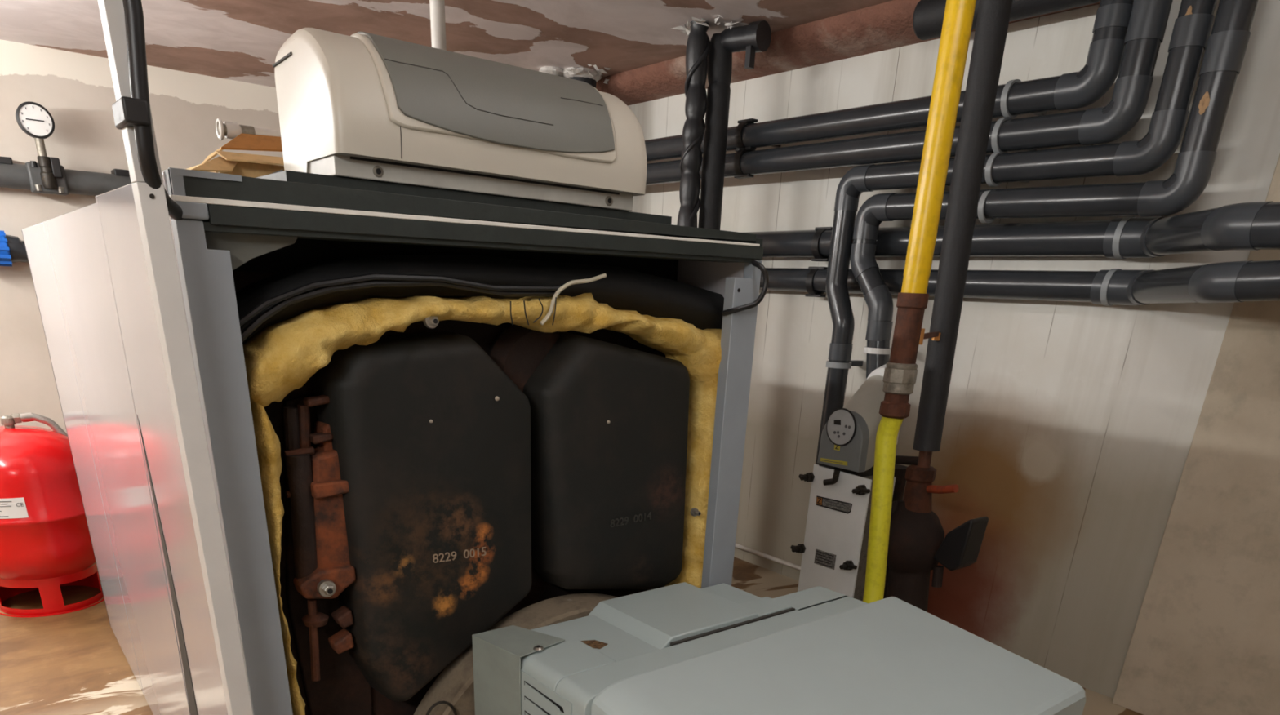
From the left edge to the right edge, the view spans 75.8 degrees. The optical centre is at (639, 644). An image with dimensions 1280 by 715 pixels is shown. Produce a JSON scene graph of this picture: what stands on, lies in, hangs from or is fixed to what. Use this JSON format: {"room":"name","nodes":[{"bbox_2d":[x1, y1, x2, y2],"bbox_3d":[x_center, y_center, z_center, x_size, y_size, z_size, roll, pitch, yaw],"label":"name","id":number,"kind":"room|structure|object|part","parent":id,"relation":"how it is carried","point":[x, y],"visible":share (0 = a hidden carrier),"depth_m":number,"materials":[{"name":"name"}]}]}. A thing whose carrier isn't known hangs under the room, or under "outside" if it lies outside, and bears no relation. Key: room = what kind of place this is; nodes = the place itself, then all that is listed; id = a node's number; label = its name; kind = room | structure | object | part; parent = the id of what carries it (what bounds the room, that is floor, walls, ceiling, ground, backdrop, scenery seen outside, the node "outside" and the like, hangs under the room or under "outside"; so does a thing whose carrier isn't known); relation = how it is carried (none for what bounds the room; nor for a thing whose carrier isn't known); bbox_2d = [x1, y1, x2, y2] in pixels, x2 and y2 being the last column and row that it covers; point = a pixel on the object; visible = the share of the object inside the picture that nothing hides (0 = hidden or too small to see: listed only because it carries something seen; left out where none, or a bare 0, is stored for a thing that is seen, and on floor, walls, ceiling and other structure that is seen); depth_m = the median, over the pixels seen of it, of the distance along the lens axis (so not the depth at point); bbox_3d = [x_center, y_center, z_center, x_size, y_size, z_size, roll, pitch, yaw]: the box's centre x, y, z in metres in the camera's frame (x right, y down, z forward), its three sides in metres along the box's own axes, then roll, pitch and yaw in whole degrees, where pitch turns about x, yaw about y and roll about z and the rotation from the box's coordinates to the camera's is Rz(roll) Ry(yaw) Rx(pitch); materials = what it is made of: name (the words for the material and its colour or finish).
{"room":"boiler room","nodes":[
{"label":"boiler room","id":0,"kind":"room"},
{"bbox_2d":[0,39,283,433],"bbox_3d":[-3.757,-2.135,4.972,6.450,2.560,0.150,-15,29,-35],"label":"wall","id":1,"kind":"structure","parent":0,"point":[76,89],"depth_m":4.94,"materials":[{"name":"beige paint"}]},
{"bbox_2d":[0,230,28,266],"bbox_3d":[-3.483,-2.329,4.877,0.776,0.186,0.193,-15,29,-35],"label":"shutoff valve","id":2,"kind":"object","parent":1,"relation":"attached to","point":[12,249],"visible":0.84,"depth_m":4.72,"materials":[{"name":"blue plastic"}]},
{"bbox_2d":[0,155,131,195],"bbox_3d":[-3.692,-2.637,4.573,5.800,0.154,0.163,-15,29,-35],"label":"pipe","id":3,"kind":"object","parent":1,"relation":"attached to","point":[12,175],"visible":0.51,"depth_m":4.80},
{"bbox_2d":[15,101,69,195],"bbox_3d":[-3.391,-2.804,4.660,0.182,0.443,0.146,-15,29,-35],"label":"pressure gauge","id":4,"kind":"object","parent":3,"relation":"attached to","point":[47,175],"visible":1,"depth_m":4.63,"materials":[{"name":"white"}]},
{"bbox_3d":[-3.371,-2.792,4.631,0.042,0.100,0.042,-15,29,-35],"label":"stem","id":5,"kind":"part","parent":4,"relation":"part of","materials":[{"name":"silver metal"}]},
{"bbox_3d":[-3.334,-2.720,4.697,0.045,0.100,0.050,-15,29,-35],"label":"valve lever","id":6,"kind":"part","parent":4,"relation":"part of","materials":[{"name":"black metal"}]},
{"bbox_2d":[0,0,892,87],"bbox_3d":[-0.825,-1.891,1.341,6.450,0.120,9.400,-15,29,-35],"label":"ceiling","id":7,"kind":"structure","parent":0,"point":[237,40],"depth_m":3.94,"materials":[{"name":"brown paint"}]},
{"bbox_2d":[429,0,446,50],"bbox_3d":[-0.666,-1.874,2.748,0.046,1.004,0.046,-15,29,-35],"label":"pole","id":8,"kind":"object","parent":7,"relation":"attached to","point":[437,23],"visible":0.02,"depth_m":2.67,"materials":[{"name":"white metal"}]},
{"bbox_2d":[538,66,563,76],"bbox_3d":[-0.547,-2.017,5.072,0.150,2.560,0.150,-15,29,-35],"label":"ceiling pipe","id":9,"kind":"object","parent":7,"relation":"attached to","point":[548,69],"visible":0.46,"depth_m":4.52,"materials":[{"name":"white plastic"}]},
{"bbox_2d":[553,64,610,84],"bbox_3d":[-0.328,-3.172,4.577,0.413,0.056,0.370,2,23,-2],"label":"plaster","id":10,"kind":"object","parent":7,"relation":"attached to","point":[575,71],"visible":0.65,"depth_m":4.49,"materials":[{"name":"white paint"}]},
{"bbox_2d":[563,66,601,88],"bbox_3d":[-0.386,-2.020,5.097,0.230,2.560,0.230,-15,29,-35],"label":"ceiling pipe","id":11,"kind":"object","parent":7,"relation":"attached to","point":[582,76],"visible":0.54,"depth_m":4.54,"materials":[{"name":"plastic"}]},
{"bbox_2d":[671,14,739,35],"bbox_3d":[0.323,-2.763,3.686,0.303,0.047,0.322,-15,29,-35],"label":"plaster","id":12,"kind":"object","parent":7,"relation":"attached to","point":[687,30],"visible":0.52,"depth_m":3.64,"materials":[{"name":"white paint"}]},
{"bbox_2d":[644,0,1133,161],"bbox_3d":[0.112,-2.829,4.376,0.110,0.460,4.795,-15,29,-35],"label":"pipe","id":13,"kind":"object","parent":7,"relation":"attached to","point":[1082,88],"visible":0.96,"depth_m":3.10,"materials":[{"name":"grey plastic"}]},
{"bbox_2d":[1092,3,1133,32],"bbox_3d":[1.554,-2.050,2.701,0.110,0.060,0.110,-15,29,-35],"label":"socket","id":14,"kind":"object","parent":13,"relation":"attached to","point":[1109,17],"depth_m":2.66,"materials":[{"name":"plastic"}]},
{"bbox_2d":[645,0,1173,185],"bbox_3d":[0.145,-2.757,4.357,0.110,0.576,4.910,-15,29,-35],"label":"pipe","id":15,"kind":"object","parent":7,"relation":"attached to","point":[1148,19],"visible":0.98,"depth_m":2.92,"materials":[{"name":"grey plastic"}]},
{"bbox_2d":[1124,0,1173,44],"bbox_3d":[1.624,-2.002,2.623,0.110,0.140,0.110,-15,29,-35],"label":"socket","id":16,"kind":"object","parent":15,"relation":"attached to","point":[1148,19],"depth_m":2.60,"materials":[{"name":"plastic"}]},
{"bbox_2d":[879,0,976,418],"bbox_3d":[0.802,-1.344,2.218,0.091,1.425,0.091,13,25,22],"label":"gas pipe","id":17,"kind":"object","parent":7,"relation":"hanging from","point":[900,372],"visible":1,"depth_m":2.25,"materials":[{"name":"yellow metal"}]},
{"bbox_2d":[919,328,941,344],"bbox_3d":[0.899,-0.960,2.556,0.027,0.044,0.379,13,25,22],"label":"bracket","id":18,"kind":"object","parent":17,"relation":"attached to","point":[935,335],"visible":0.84,"depth_m":2.49,"materials":[{"name":"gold metal"}]},
{"bbox_2d":[912,0,1013,467],"bbox_3d":[1.023,-1.381,2.594,0.090,1.634,0.130,-15,29,-35],"label":"insulated pipe","id":19,"kind":"object","parent":7,"relation":"hanging from","point":[993,15],"visible":1,"depth_m":2.58,"materials":[{"name":"black plastic"}]},
{"bbox_2d":[912,0,1100,39],"bbox_3d":[1.328,-2.346,2.996,0.135,0.135,0.698,-15,29,-35],"label":"insulated pipe","id":20,"kind":"object","parent":7,"relation":"attached to","point":[928,15],"visible":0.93,"depth_m":3.07,"materials":[{"name":"black plastic"}]},
{"bbox_2d":[815,0,1217,464],"bbox_3d":[1.282,-1.387,3.310,0.103,2.161,1.370,-15,29,-35],"label":"pipe","id":21,"kind":"object","parent":7,"relation":"hanging from","point":[1193,25],"visible":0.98,"depth_m":2.90,"materials":[{"name":"grey plastic"}]},
{"bbox_2d":[827,342,853,360],"bbox_3d":[0.927,-1.353,3.804,0.103,0.070,0.103,-15,29,-35],"label":"socket","id":22,"kind":"object","parent":21,"relation":"attached to","point":[837,351],"depth_m":3.77,"materials":[{"name":"plastic"}]},
{"bbox_2d":[1167,13,1214,52],"bbox_3d":[1.707,-1.891,2.551,0.103,0.080,0.103,-15,29,-35],"label":"socket","id":23,"kind":"object","parent":21,"relation":"attached to","point":[1191,32],"depth_m":2.52,"materials":[{"name":"plastic"}]},
{"bbox_2d":[850,0,1258,379],"bbox_3d":[1.370,-1.643,3.098,0.106,1.517,1.360,-15,29,-35],"label":"pipe","id":24,"kind":"object","parent":7,"relation":"attached to","point":[1226,46],"visible":0.99,"depth_m":2.75,"materials":[{"name":"grey plastic"}]},
{"bbox_2d":[865,320,893,341],"bbox_3d":[1.053,-1.381,3.623,0.106,0.080,0.106,-15,29,-35],"label":"socket","id":25,"kind":"object","parent":24,"relation":"attached to","point":[877,331],"depth_m":3.58,"materials":[{"name":"plastic"}]},
{"bbox_2d":[1198,30,1250,77],"bbox_3d":[1.773,-1.789,2.498,0.106,0.100,0.106,-15,29,-35],"label":"socket","id":26,"kind":"object","parent":24,"relation":"attached to","point":[1225,50],"depth_m":2.47,"materials":[{"name":"plastic"}]},
{"bbox_2d":[0,556,1142,714],"bbox_3d":[-0.948,0.570,2.396,6.450,0.120,9.400,-15,29,-35],"label":"floor","id":27,"kind":"structure","parent":0,"point":[74,663],"depth_m":3.29,"materials":[{"name":"wood"}]},
{"bbox_2d":[0,415,104,617],"bbox_3d":[-2.725,-0.592,3.681,0.564,0.838,0.564,-15,29,-35],"label":"tank","id":28,"kind":"object","parent":27,"relation":"on","point":[46,545],"visible":0.87,"depth_m":3.52,"materials":[{"name":"red metal"}]},
{"bbox_3d":[-2.628,-0.564,3.415,0.134,0.085,0.009,-6,25,-19],"label":"type plate","id":29,"kind":"part","parent":28,"relation":"part of","materials":[{"name":"white paper"}]},
{"bbox_2d":[11,412,67,435],"bbox_3d":[-2.591,-0.868,3.683,0.064,0.341,0.298,22,30,38],"label":"flexible hose","id":30,"kind":"object","parent":28,"relation":"attached to","point":[28,416],"visible":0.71,"depth_m":3.57,"materials":[{"name":"metal"}]},
{"bbox_2d":[97,0,253,714],"bbox_3d":[-0.645,-0.347,1.165,0.054,2.560,0.042,-15,29,-35],"label":"trunking","id":31,"kind":"object","parent":27,"relation":"on","point":[151,205],"visible":0.85,"depth_m":1.14,"materials":[{"name":"white plastic"}]},
{"bbox_2d":[111,96,151,129],"bbox_3d":[-0.628,-0.653,1.015,0.028,0.027,0.076,-15,29,-35],"label":"strap","id":32,"kind":"object","parent":31,"relation":"attached to","point":[126,111],"visible":0.87,"depth_m":0.99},
{"bbox_2d":[122,0,183,220],"bbox_3d":[-0.600,-1.047,0.885,0.033,1.050,0.118,-4,24,-15],"label":"power cable","id":33,"kind":"object","parent":31,"relation":"attached to","point":[133,10],"visible":0.89,"depth_m":0.99,"materials":[{"name":"black rubber"}]},
{"bbox_2d":[21,167,763,714],"bbox_3d":[-1.002,-0.458,2.675,1.171,1.698,2.566,-15,29,-35],"label":"boiler","id":34,"kind":"object","parent":27,"relation":"on","point":[402,475],"visible":0.96,"depth_m":1.62,"materials":[{"name":"metal"}]},
{"bbox_3d":[-1.789,-0.898,3.574,1.153,1.530,0.018,-15,29,-35],"label":"panel","id":35,"kind":"part","parent":34,"relation":"part of","materials":[{"name":"white metal"}]},
{"bbox_3d":[-2.000,-0.652,2.971,0.018,1.535,0.784,-15,29,-35],"label":"panel","id":36,"kind":"part","parent":34,"relation":"part of","materials":[{"name":"white metal"}]},
{"bbox_3d":[-1.418,-0.342,2.293,0.018,1.552,1.101,-15,29,-35],"label":"panel","id":37,"kind":"part","parent":34,"relation":"part of","materials":[{"name":"white metal"}]},
{"bbox_3d":[-0.907,-0.062,1.700,0.018,1.552,0.719,-15,29,-35],"label":"panel","id":38,"kind":"part","parent":34,"relation":"part of","materials":[{"name":"white metal"}]},
{"bbox_3d":[-0.633,-0.631,1.125,0.016,0.033,0.012,-15,29,-35],"label":"rail","id":39,"kind":"part","parent":34,"relation":"part of","materials":[{"name":"grey metal"}]},
{"bbox_3d":[-0.601,-0.650,1.140,0.091,0.008,0.008,-15,29,-35],"label":"rail","id":40,"kind":"part","parent":34,"relation":"part of","materials":[{"name":"grey metal"}]},
{"bbox_3d":[-0.659,0.096,1.462,0.065,1.513,0.030,-15,29,-35],"label":"post","id":41,"kind":"part","parent":34,"relation":"part of","materials":[{"name":"grey metal"}]},
{"bbox_2d":[186,133,284,177],"bbox_3d":[-0.773,-0.998,1.737,0.430,0.183,0.501,-15,29,-35],"label":"cardboard box","id":42,"kind":"object","parent":34,"relation":"on","point":[247,165],"visible":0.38,"depth_m":1.59,"materials":[{"name":"brown cardboard"}]},
{"bbox_2d":[215,118,280,140],"bbox_3d":[-0.798,-1.207,2.108,0.505,0.174,0.045,-15,29,-35],"label":"tube","id":43,"kind":"object","parent":34,"relation":"on","point":[228,130],"visible":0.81,"depth_m":1.95,"materials":[{"name":"white plastic"}]},
{"bbox_3d":[-0.579,-0.590,1.233,0.146,0.064,0.004,-15,29,-35],"label":"gusset plate","id":44,"kind":"part","parent":34,"relation":"part of","materials":[{"name":"grey metal"}]},
{"bbox_3d":[-0.620,-0.007,1.565,0.026,0.164,0.016,-15,29,-35],"label":"tie rod","id":45,"kind":"part","parent":34,"relation":"part of","materials":[{"name":"brown metal"}]},
{"bbox_2d":[327,588,333,594],"bbox_3d":[-0.561,-0.096,1.490,0.010,0.010,0.001,-15,29,-35],"label":"socket","id":46,"kind":"object","parent":34,"relation":"attached to","point":[330,591],"depth_m":1.49,"materials":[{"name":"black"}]},
{"bbox_2d":[240,280,555,342],"bbox_3d":[-0.395,-0.574,1.419,0.580,0.108,0.012,-15,29,-35],"label":"cable","id":47,"kind":"object","parent":34,"relation":"attached to","point":[259,320],"visible":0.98,"depth_m":1.35,"materials":[{"name":"black rubber"}]},
{"bbox_2d":[239,273,574,326],"bbox_3d":[-0.374,-0.590,1.418,0.623,0.096,0.010,-15,29,-35],"label":"cable","id":48,"kind":"object","parent":34,"relation":"attached to","point":[263,305],"visible":0.98,"depth_m":1.36,"materials":[{"name":"black rubber"}]},
{"bbox_3d":[-0.407,-0.239,1.650,0.394,0.723,0.105,-15,29,-35],"label":"casting door","id":49,"kind":"part","parent":34,"relation":"part of","materials":[{"name":"black metal"}]},
{"bbox_3d":[-0.209,-0.755,1.462,1.126,0.033,0.050,-15,29,-35],"label":"head rail","id":50,"kind":"part","parent":34,"relation":"part of","materials":[{"name":"black metal"}]},
{"bbox_2d":[272,27,647,211],"bbox_3d":[-0.309,-0.963,1.538,0.627,0.228,0.292,-15,29,-35],"label":"control panel","id":51,"kind":"object","parent":34,"relation":"on","point":[362,105],"visible":0.99,"depth_m":1.41,"materials":[{"name":"beige plastic"}]},
{"bbox_2d":[376,168,381,174],"bbox_3d":[-0.433,-0.784,1.365,0.009,0.009,0.001,-15,29,-35],"label":"socket","id":52,"kind":"object","parent":51,"relation":"attached to","point":[378,170],"depth_m":1.36,"materials":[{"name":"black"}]},
{"bbox_2d":[235,254,724,342],"bbox_3d":[-0.237,-0.670,1.625,1.096,0.164,0.139,-15,29,-35],"label":"hose","id":53,"kind":"object","parent":34,"relation":"on","point":[699,304],"depth_m":1.55,"materials":[{"name":"black rubber"}]},
{"bbox_2d":[510,301,513,325],"bbox_3d":[-0.234,-0.602,1.497,0.006,0.041,0.002,-15,29,-35],"label":"wire","id":54,"kind":"object","parent":34,"relation":"attached to","point":[510,301],"visible":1,"depth_m":1.50,"materials":[{"name":"black metal"}]},
{"bbox_2d":[523,300,528,325],"bbox_3d":[-0.209,-0.610,1.515,0.012,0.042,0.002,-15,29,-35],"label":"wire","id":55,"kind":"object","parent":34,"relation":"attached to","point":[523,300],"visible":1,"depth_m":1.51,"materials":[{"name":"black metal"}]},
{"bbox_2d":[533,297,543,323],"bbox_3d":[-0.189,-0.619,1.528,0.022,0.043,0.002,-15,29,-35],"label":"wire","id":56,"kind":"object","parent":34,"relation":"attached to","point":[535,320],"visible":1,"depth_m":1.53,"materials":[{"name":"black metal"}]},
{"bbox_2d":[551,297,556,325],"bbox_3d":[-0.161,-0.626,1.548,0.010,0.049,0.002,-15,29,-35],"label":"wire","id":57,"kind":"object","parent":34,"relation":"attached to","point":[555,297],"visible":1,"depth_m":1.55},
{"bbox_2d":[539,273,606,325],"bbox_3d":[-0.127,-0.662,1.577,0.149,0.097,0.008,-15,29,-35],"label":"cable","id":58,"kind":"object","parent":34,"relation":"attached to","point":[565,286],"visible":1,"depth_m":1.55,"materials":[{"name":"white plastic"}]},
{"bbox_3d":[-0.976,-1.169,2.372,1.133,0.020,2.530,-15,29,-35],"label":"lid","id":59,"kind":"part","parent":34,"relation":"part of","materials":[{"name":"white metal"}]},
{"bbox_3d":[-0.070,-0.387,1.871,0.411,0.598,0.105,-15,29,-35],"label":"casting door","id":60,"kind":"part","parent":34,"relation":"part of","materials":[{"name":"black metal"}]},
{"bbox_3d":[-0.570,-0.595,3.008,0.018,1.532,2.528,-15,29,-35],"label":"panel","id":61,"kind":"part","parent":34,"relation":"part of","materials":[{"name":"grey metal"}]},
{"bbox_3d":[0.193,-0.136,2.087,0.078,1.525,0.030,-15,29,-35],"label":"post","id":62,"kind":"part","parent":34,"relation":"part of","materials":[{"name":"grey metal"}]},
{"bbox_2d":[721,260,768,315],"bbox_3d":[0.230,-0.773,1.788,0.095,0.115,0.032,-5,25,-18],"label":"cable","id":63,"kind":"object","parent":34,"relation":"attached to","point":[754,263],"visible":1,"depth_m":1.79,"materials":[{"name":"black rubber"}]},
{"bbox_3d":[0.242,-0.871,1.796,0.020,0.025,0.050,-15,29,-35],"label":"rail","id":64,"kind":"part","parent":34,"relation":"part of","materials":[{"name":"white metal"}]},
{"bbox_2d":[426,582,1085,714],"bbox_3d":[0.188,0.260,1.755,1.058,0.578,0.963,-15,29,-35],"label":"burner","id":65,"kind":"object","parent":34,"relation":"attached to","point":[684,648],"visible":1,"depth_m":1.61,"materials":[{"name":"metal"}]},
{"bbox_3d":[-0.184,0.277,1.600,0.004,0.435,0.170,-16,29,-37],"label":"louvre panel","id":66,"kind":"part","parent":65,"relation":"part of","materials":[{"name":"grey metal"}]},
{"bbox_3d":[0.073,-0.067,1.816,0.293,0.027,0.251,-15,29,-35],"label":"raised plate","id":67,"kind":"part","parent":65,"relation":"part of","materials":[{"name":"grey metal"}]},
{"bbox_3d":[0.278,-0.078,1.876,0.116,0.020,0.080,-15,29,-35],"label":"raised plate","id":68,"kind":"part","parent":65,"relation":"part of","materials":[{"name":"grey metal"}]},
{"bbox_2d":[676,20,710,238],"bbox_3d":[0.209,-1.596,4.172,0.114,2.570,0.115,0,23,-7],"label":"pipe","id":69,"kind":"object","parent":27,"relation":"on","point":[698,45],"visible":0.31,"depth_m":3.78,"materials":[{"name":"black plastic"}]},
{"bbox_2d":[697,20,771,240],"bbox_3d":[0.379,-1.582,4.167,0.298,2.558,0.118,23,30,38],"label":"pipe","id":70,"kind":"object","parent":27,"relation":"on","point":[756,37],"visible":0.36,"depth_m":3.79,"materials":[{"name":"black plastic"}]},
{"bbox_2d":[790,364,899,601],"bbox_3d":[0.896,-0.536,3.477,0.386,1.228,0.355,-15,29,-35],"label":"heat exchanger","id":71,"kind":"object","parent":27,"relation":"on","point":[834,549],"visible":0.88,"depth_m":3.34,"materials":[{"name":"grey metal"}]},
{"bbox_3d":[0.779,-0.358,3.465,0.002,0.065,0.109,-15,29,-35],"label":"rating plate","id":72,"kind":"part","parent":71,"relation":"part of","materials":[{"name":"metal"}]},
{"bbox_3d":[0.796,-0.338,3.463,0.012,0.786,0.290,-15,29,-35],"label":"plate","id":73,"kind":"part","parent":71,"relation":"part of","materials":[{"name":"grey metal"}]},
{"bbox_3d":[0.858,-0.315,3.341,0.016,0.022,0.047,-15,29,-35],"label":"bolt stem","id":74,"kind":"part","parent":71,"relation":"part of","materials":[{"name":"black metal"}]},
{"bbox_3d":[0.876,-0.600,3.214,0.016,0.022,0.047,-15,29,-35],"label":"bolt stem","id":75,"kind":"part","parent":71,"relation":"part of","materials":[{"name":"metal"}]},
{"bbox_3d":[0.915,-0.363,3.553,0.015,0.772,0.290,-15,29,-35],"label":"plate","id":76,"kind":"part","parent":71,"relation":"part of","materials":[{"name":"grey metal"}]},
{"bbox_2d":[883,455,988,612],"bbox_3d":[1.088,-0.322,3.414,0.253,0.903,0.571,-11,27,-29],"label":"pump","id":77,"kind":"object","parent":27,"relation":"on","point":[917,543],"visible":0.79,"depth_m":3.25,"materials":[{"name":"black metal"}]},
{"bbox_3d":[1.161,-0.603,3.189,0.032,0.063,0.159,-11,27,-29],"label":"lever","id":78,"kind":"part","parent":77,"relation":"part of","materials":[{"name":"plastic"}]},
{"bbox_2d":[862,416,903,603],"bbox_3d":[0.635,-0.277,2.477,0.131,0.779,0.501,20,28,34],"label":"pipe","id":79,"kind":"object","parent":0,"point":[888,428],"visible":0.59,"depth_m":2.57,"materials":[{"name":"yellow metal"}]},
{"bbox_2d":[627,0,1279,698],"bbox_3d":[1.567,-1.239,3.502,0.150,2.560,9.100,-15,29,-35],"label":"wall","id":80,"kind":"structure","parent":0,"point":[1069,426],"depth_m":3.44,"materials":[{"name":"white painted metal panels"}]},
{"bbox_2d":[733,146,755,178],"bbox_3d":[0.579,-2.365,4.058,0.289,0.130,0.100,-15,29,-35],"label":"clamp","id":81,"kind":"object","parent":80,"relation":"attached to","point":[736,162],"visible":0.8,"depth_m":3.98,"materials":[{"name":"black plastic"}]},
{"bbox_2d":[734,118,781,151],"bbox_3d":[0.581,-2.470,4.017,0.289,0.130,0.100,-15,29,-35],"label":"clamp","id":82,"kind":"object","parent":80,"relation":"attached to","point":[738,134],"visible":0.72,"depth_m":3.94,"materials":[{"name":"black plastic"}]},
{"bbox_2d":[734,543,800,570],"bbox_3d":[-0.093,-0.947,5.644,0.023,0.023,3.800,-15,29,-35],"label":"pipe","id":83,"kind":"object","parent":80,"relation":"attached to","point":[738,546],"visible":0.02,"depth_m":4.67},
{"bbox_2d":[804,266,827,297],"bbox_3d":[0.870,-1.762,4.004,0.146,0.134,0.100,-15,29,-35],"label":"clamp","id":84,"kind":"object","parent":80,"relation":"attached to","point":[809,280],"visible":0.67,"depth_m":3.97,"materials":[{"name":"black plastic"}]},
{"bbox_2d":[811,226,832,261],"bbox_3d":[0.883,-1.908,3.928,0.152,0.146,0.100,-15,29,-35],"label":"clamp","id":85,"kind":"object","parent":80,"relation":"attached to","point":[815,242],"visible":0.68,"depth_m":3.89,"materials":[{"name":"black plastic"}]},
{"bbox_2d":[826,360,862,368],"bbox_3d":[0.988,-1.320,3.881,0.288,0.025,0.128,-15,29,-35],"label":"clamp","id":86,"kind":"object","parent":80,"relation":"attached to","point":[852,362],"visible":0.88,"depth_m":3.79,"materials":[{"name":"plastic"}]},
{"bbox_2d":[595,0,1100,105],"bbox_3d":[0.625,-2.812,3.911,0.240,0.120,6.300,-15,29,-35],"label":"pipe","id":87,"kind":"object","parent":80,"relation":"attached to","point":[887,25],"depth_m":3.69,"materials":[{"name":"brown metal"}]},
{"bbox_2d":[863,346,891,354],"bbox_3d":[1.121,-1.321,3.701,0.288,0.024,0.116,-15,29,-35],"label":"clamp","id":88,"kind":"object","parent":80,"relation":"attached to","point":[867,350],"visible":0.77,"depth_m":3.60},
{"bbox_2d":[977,190,995,223],"bbox_3d":[1.399,-1.688,3.190,0.288,0.115,0.024,-15,29,-35],"label":"clamp","id":89,"kind":"object","parent":80,"relation":"attached to","point":[980,212],"visible":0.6,"depth_m":3.12,"materials":[{"name":"plastic"}]},
{"bbox_2d":[719,201,1279,257],"bbox_3d":[1.366,-1.538,3.109,0.536,0.138,9.017,-12,27,-31],"label":"pipe","id":90,"kind":"object","parent":80,"relation":"attached to","point":[1255,225],"visible":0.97,"depth_m":2.95,"materials":[{"name":"grey plastic"}]},
{"bbox_2d":[1102,216,1160,257],"bbox_3d":[1.749,-1.437,2.908,0.129,0.130,0.156,-15,29,-35],"label":"socket","id":91,"kind":"object","parent":90,"relation":"attached to","point":[1131,245],"depth_m":2.87,"materials":[{"name":"plastic"}]},
{"bbox_2d":[1140,215,1171,257],"bbox_3d":[1.790,-1.403,2.834,0.125,0.126,0.072,6,23,8],"label":"socket","id":92,"kind":"object","parent":90,"relation":"attached to","point":[1147,223],"depth_m":2.82,"materials":[{"name":"plastic"}]},
{"bbox_2d":[984,152,1029,186],"bbox_3d":[1.406,-1.802,3.141,0.286,0.112,0.024,-15,29,-35],"label":"clamp","id":93,"kind":"object","parent":80,"relation":"attached to","point":[988,173],"visible":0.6,"depth_m":3.06,"materials":[{"name":"plastic"}]},
{"bbox_2d":[991,116,1036,153],"bbox_3d":[1.412,-1.900,3.096,0.289,0.118,0.024,-15,29,-35],"label":"clamp","id":94,"kind":"object","parent":80,"relation":"attached to","point":[994,143],"visible":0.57,"depth_m":3.02,"materials":[{"name":"plastic"}]},
{"bbox_2d":[759,259,1279,305],"bbox_3d":[1.359,-1.397,3.170,0.520,0.142,9.016,-12,27,-31],"label":"pipe","id":95,"kind":"object","parent":80,"relation":"attached to","point":[1232,282],"visible":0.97,"depth_m":2.96,"materials":[{"name":"grey plastic"}]},
{"bbox_2d":[1089,269,1144,305],"bbox_3d":[1.737,-1.291,2.977,0.116,0.117,0.156,-15,29,-35],"label":"socket","id":96,"kind":"object","parent":95,"relation":"attached to","point":[1118,292],"depth_m":2.95,"materials":[{"name":"plastic"}]},
{"bbox_2d":[1126,269,1152,305],"bbox_3d":[1.778,-1.258,2.902,0.112,0.113,0.072,6,23,7],"label":"socket","id":97,"kind":"object","parent":95,"relation":"attached to","point":[1133,277],"depth_m":2.89,"materials":[{"name":"plastic"}]},
{"bbox_2d":[1000,79,1046,118],"bbox_3d":[1.423,-2.002,3.044,0.289,0.118,0.024,-15,29,-35],"label":"clamp","id":98,"kind":"object","parent":80,"relation":"attached to","point":[1003,104],"visible":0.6,"depth_m":2.97,"materials":[{"name":"plastic"}]},
{"bbox_2d":[1100,268,1120,306],"bbox_3d":[1.729,-1.303,3.004,0.147,0.124,0.024,-15,29,-35],"label":"clamp","id":99,"kind":"object","parent":80,"relation":"attached to","point":[1108,277],"visible":0.57,"depth_m":2.96,"materials":[{"name":"plastic"}]},
{"bbox_2d":[1112,216,1134,258],"bbox_3d":[1.736,-1.450,2.936,0.153,0.136,0.024,-15,29,-35],"label":"clamp","id":100,"kind":"object","parent":80,"relation":"attached to","point":[1116,240],"visible":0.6,"depth_m":2.89,"materials":[{"name":"plastic"}]},
{"bbox_2d":[1112,154,1279,714],"bbox_3d":[2.217,-0.823,2.608,0.060,2.560,0.705,-15,29,-35],"label":"wall","id":101,"kind":"structure","parent":80,"relation":"attached to","point":[1206,638],"depth_m":2.92,"materials":[{"name":"beige paint"}]}
]}

